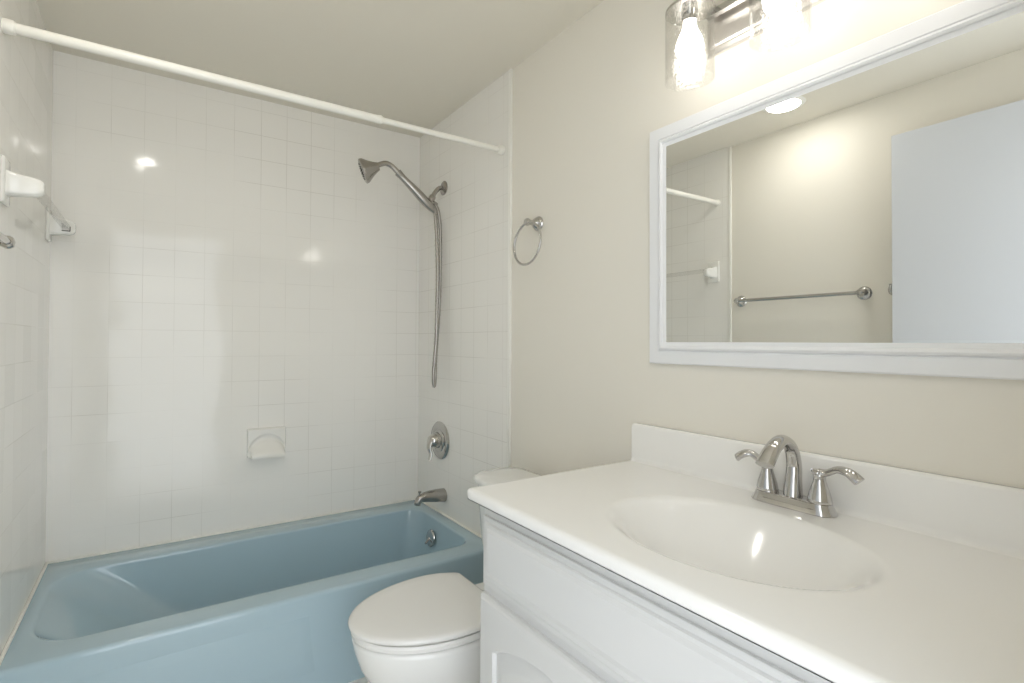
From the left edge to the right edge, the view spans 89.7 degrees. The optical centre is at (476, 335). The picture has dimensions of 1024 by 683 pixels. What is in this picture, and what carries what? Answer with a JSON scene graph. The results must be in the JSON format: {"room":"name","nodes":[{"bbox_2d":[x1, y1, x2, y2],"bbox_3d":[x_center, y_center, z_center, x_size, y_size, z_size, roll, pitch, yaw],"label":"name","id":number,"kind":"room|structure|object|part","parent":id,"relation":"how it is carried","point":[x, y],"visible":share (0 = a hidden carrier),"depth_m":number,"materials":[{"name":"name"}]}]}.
{"room":"bathroom","nodes":[
{"label":"bathroom","id":0,"kind":"room"},
{"bbox_2d":[0,0,52,654],"bbox_3d":[-0.961,0.045,0.819,0.103,2.229,2.470,1,-1,-32],"label":"wall","id":1,"kind":"structure","parent":0,"point":[26,64],"depth_m":1.52,"materials":[{"name":"white tile"}]},
{"bbox_2d":[0,232,15,248],"bbox_3d":[-0.941,-0.216,0.934,0.060,0.060,0.622,1,-1,-32],"label":"towel bar","id":2,"kind":"object","parent":1,"relation":"attached to","point":[6,241],"visible":1,"depth_m":1.17,"materials":[{"name":"silver metal"}]},
{"bbox_2d":[0,155,75,241],"bbox_3d":[-1.327,-0.391,1.583,0.084,0.130,0.703,1,-1,-32],"label":"towel bar","id":3,"kind":"object","parent":1,"relation":"attached to","point":[12,184],"visible":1,"depth_m":1.31,"materials":[{"name":"white"}]},
{"bbox_3d":[-1.189,-0.388,1.295,0.011,0.118,0.068,1,-1,-32],"label":"holder plate","id":4,"kind":"part","parent":3,"relation":"part of","materials":[{"name":"white ceramic"}]},
{"bbox_3d":[-1.155,-0.383,1.317,0.076,0.066,0.052,1,-1,-32],"label":"holder arm","id":5,"kind":"part","parent":3,"relation":"part of","materials":[{"name":"white ceramic"}]},
{"bbox_3d":[-1.526,-0.394,1.833,0.011,0.118,0.068,1,-1,-32],"label":"holder plate","id":6,"kind":"part","parent":3,"relation":"part of","materials":[{"name":"white ceramic"}]},
{"bbox_3d":[-1.492,-0.394,1.854,0.076,0.074,0.052,1,-1,-32],"label":"holder arm","id":7,"kind":"part","parent":3,"relation":"part of","materials":[{"name":"white ceramic"}]},
{"bbox_2d":[1,18,504,154],"bbox_3d":[-0.536,-0.756,1.668,1.503,0.052,0.036,1,-1,-31],"label":"shower rod","id":8,"kind":"object","parent":1,"relation":"attached to","point":[10,27],"visible":1,"depth_m":1.51,"materials":[{"name":"white metal"}]},
{"bbox_2d":[45,50,419,562],"bbox_3d":[-0.965,0.066,2.335,1.711,2.229,0.100,1,-1,-32],"label":"wall","id":9,"kind":"structure","parent":0,"point":[231,266],"depth_m":2.19,"materials":[{"name":"white tile"}]},
{"bbox_2d":[247,426,285,459],"bbox_3d":[-0.919,0.473,2.264,0.162,0.124,0.061,1,-1,-32],"label":"soap dish","id":10,"kind":"object","parent":9,"relation":"attached to","point":[269,442],"visible":1,"depth_m":2.26,"materials":[{"name":"white ceramic"}]},
{"bbox_2d":[36,0,603,137],"bbox_3d":[-0.302,-1.109,1.305,1.711,0.100,2.570,1,-1,-32],"label":"ceiling","id":11,"kind":"structure","parent":0,"point":[414,62],"depth_m":1.84,"materials":[{"name":"beige paint"}]},
{"bbox_2d":[349,677,368,682],"bbox_3d":[-0.180,1.227,1.062,1.711,0.120,3.070,1,-1,-32],"label":"floor","id":12,"kind":"structure","parent":0,"point":[364,679],"depth_m":1.74,"materials":[{"name":"tile"}]},
{"bbox_2d":[0,498,482,682],"bbox_3d":[-0.745,1.006,1.965,1.504,0.340,0.742,1,-1,-32],"label":"bathtub","id":13,"kind":"object","parent":12,"relation":"on","point":[272,602],"visible":0.77,"depth_m":1.75,"materials":[{"name":"blue ceramic"}]},
{"bbox_3d":[-0.210,0.934,2.363,0.024,0.075,0.076,1,-1,-32],"label":"overflow plate","id":14,"kind":"part","parent":13,"relation":"part of","materials":[{"name":"silver metal"}]},
{"bbox_2d":[348,467,542,682],"bbox_3d":[-0.040,0.825,1.554,0.701,0.699,0.444,1,-1,-32],"label":"toilet","id":15,"kind":"object","parent":12,"relation":"on","point":[426,628],"visible":0.53,"depth_m":1.37,"materials":[{"name":"white ceramic"}]},
{"bbox_3d":[-0.151,0.809,1.484,0.424,0.019,0.354,1,-1,-32],"label":"seat","id":16,"kind":"part","parent":15,"relation":"part of","materials":[{"name":"white plastic"}]},
{"bbox_3d":[-0.160,0.786,1.478,0.415,0.021,0.356,1,-1,-32],"label":"seat lid","id":17,"kind":"part","parent":15,"relation":"part of","materials":[{"name":"white plastic"}]},
{"bbox_3d":[0.167,0.670,1.685,0.212,0.310,0.414,1,-1,-32],"label":"tank","id":18,"kind":"part","parent":15,"relation":"part of","materials":[{"name":"white ceramic"}]},
{"bbox_3d":[0.161,0.496,1.683,0.232,0.036,0.444,1,-1,-32],"label":"tank lid","id":19,"kind":"part","parent":15,"relation":"part of","materials":[{"name":"white ceramic"}]},
{"bbox_2d":[480,508,830,682],"bbox_3d":[0.479,0.770,0.918,0.559,0.796,0.908,1,-1,-32],"label":"vanity cabinet","id":20,"kind":"object","parent":12,"relation":"on","point":[550,613],"visible":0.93,"depth_m":0.88,"materials":[{"name":"white paint"}]},
{"bbox_3d":[0.129,0.801,0.967,0.019,0.452,0.440,1,-1,-32],"label":"door","id":21,"kind":"part","parent":20,"relation":"part of","materials":[{"name":"white paint"}]},
{"bbox_2d":[467,423,1023,682],"bbox_3d":[0.470,0.368,0.931,0.574,0.248,0.935,1,-1,-32],"label":"countertop","id":22,"kind":"structure","parent":20,"relation":"on","point":[917,576],"depth_m":0.86,"materials":[{"name":"stone"}]},
{"bbox_2d":[735,435,864,517],"bbox_3d":[0.647,0.276,1.048,0.192,0.150,0.167,0,-1,17],"label":"faucet","id":23,"kind":"object","parent":22,"relation":"on","point":[818,502],"visible":1,"depth_m":1.03,"materials":[{"name":"silver metal"}]},
{"bbox_3d":[0.603,0.266,1.121,0.024,0.030,0.080,1,-1,-32],"label":"lever","id":24,"kind":"part","parent":23,"relation":"part of","materials":[{"name":"silver metal"}]},
{"bbox_3d":[0.623,0.302,1.099,0.043,0.058,0.043,1,-1,-32],"label":"handle","id":25,"kind":"part","parent":23,"relation":"part of","materials":[{"name":"silver metal"}]},
{"bbox_3d":[0.611,0.267,1.032,0.133,0.133,0.036,1,-1,-32],"label":"spout","id":26,"kind":"part","parent":23,"relation":"part of","materials":[{"name":"silver metal"}]},
{"bbox_3d":[0.649,0.340,1.055,0.057,0.022,0.162,1,-1,-32],"label":"plate","id":27,"kind":"part","parent":23,"relation":"part of","materials":[{"name":"silver metal"}]},
{"bbox_3d":[0.677,0.301,1.012,0.043,0.058,0.043,1,-1,-32],"label":"handle","id":28,"kind":"part","parent":23,"relation":"part of","materials":[{"name":"silver metal"}]},
{"bbox_3d":[0.690,0.265,0.982,0.022,0.030,0.089,1,-1,-30],"label":"lever","id":29,"kind":"part","parent":23,"relation":"part of","materials":[{"name":"silver metal"}]},
{"bbox_2d":[418,0,1023,534],"bbox_3d":[0.400,0.063,1.675,0.104,2.229,2.470,1,-1,-32],"label":"wall","id":30,"kind":"structure","parent":0,"point":[587,103],"depth_m":1.62,"materials":[{"name":"white paint"}]},
{"bbox_2d":[358,158,447,387],"bbox_3d":[-0.347,-0.268,2.369,0.430,1.031,0.109,1,-1,-32],"label":"handheld shower","id":31,"kind":"object","parent":30,"relation":"attached to","point":[368,169],"visible":1,"depth_m":2.42,"materials":[{"name":"silver metal"}]},
{"bbox_3d":[-0.280,-0.667,2.388,0.209,0.176,0.043,1,-1,-32],"label":"handle","id":32,"kind":"part","parent":31,"relation":"part of","materials":[{"name":"silver metal"}]},
{"bbox_3d":[-0.190,-0.679,2.451,0.073,0.081,0.021,1,-1,-32],"label":"shower arm","id":33,"kind":"part","parent":31,"relation":"part of","materials":[{"name":"silver metal"}]},
{"bbox_2d":[414,488,446,505],"bbox_3d":[-0.217,0.756,2.402,0.156,0.069,0.064,1,-1,-32],"label":"tub spout","id":34,"kind":"object","parent":30,"relation":"attached to","point":[436,495],"visible":1,"depth_m":2.39,"materials":[{"name":"silver metal"}]},
{"bbox_2d":[427,421,449,460],"bbox_3d":[-0.204,0.505,2.456,0.077,0.180,0.180,1,-1,-32],"label":"tub valve","id":35,"kind":"object","parent":30,"relation":"attached to","point":[439,441],"visible":1,"depth_m":2.43,"materials":[{"name":"silver metal"}]},
{"bbox_3d":[-0.215,0.537,2.442,0.048,0.108,0.055,0,-1,40],"label":"lever handle","id":36,"kind":"part","parent":35,"relation":"part of","materials":[{"name":"silver metal"}]},
{"bbox_3d":[-0.085,0.070,2.356,0.008,2.229,0.800,1,-1,-32],"label":"tile panel","id":37,"kind":"part","parent":30,"relation":"part of","materials":[{"name":"white tile"}]},
{"bbox_2d":[507,69,512,466],"bbox_3d":[0.130,0.067,2.010,0.012,2.229,0.016,1,-1,-32],"label":"trim","id":38,"kind":"structure","parent":30,"relation":"attached to","point":[510,105],"depth_m":2.01,"materials":[{"name":"white"}]},
{"bbox_2d":[513,216,542,265],"bbox_3d":[0.202,-0.341,1.850,0.068,0.186,0.161,1,-1,-32],"label":"towel ring","id":39,"kind":"object","parent":30,"relation":"attached to","point":[537,223],"visible":1,"depth_m":1.85,"materials":[{"name":"silver metal"}]},
{"bbox_2d":[665,0,825,69],"bbox_3d":[0.641,-0.714,1.055,0.180,0.230,0.519,1,-1,-32],"label":"vanity light","id":40,"kind":"object","parent":30,"relation":"attached to","point":[730,23],"visible":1,"depth_m":1.20,"materials":[{"name":"silver metal"}]},
{"bbox_2d":[665,0,714,25],"bbox_3d":[0.503,-0.772,1.210,0.107,0.068,0.107,1,-1,-32],"label":"socket","id":41,"kind":"object","parent":40,"relation":"attached to","point":[681,12],"depth_m":1.20,"materials":[{"name":"silver metal"}]},
{"bbox_3d":[0.502,-0.693,1.209,0.061,0.094,0.061,1,-1,-32],"label":"bulb","id":42,"kind":"part","parent":40,"relation":"part of","materials":[{"name":"white glass"}]},
{"bbox_3d":[0.682,-0.785,1.083,0.016,0.016,0.428,1,-1,-32],"label":"rail","id":43,"kind":"part","parent":40,"relation":"part of","materials":[{"name":"silver metal"}]},
{"bbox_3d":[0.611,-0.695,1.036,0.061,0.094,0.061,1,-1,-32],"label":"bulb","id":44,"kind":"part","parent":40,"relation":"part of","materials":[{"name":"white glass"}]},
{"bbox_2d":[649,0,1023,379],"bbox_3d":[0.700,-0.248,1.093,0.026,0.646,0.810,1,-1,-32],"label":"wall mirror","id":45,"kind":"object","parent":30,"relation":"attached to","point":[860,208],"visible":1,"depth_m":1.00,"materials":[{"name":"white mirror"}]}
]}

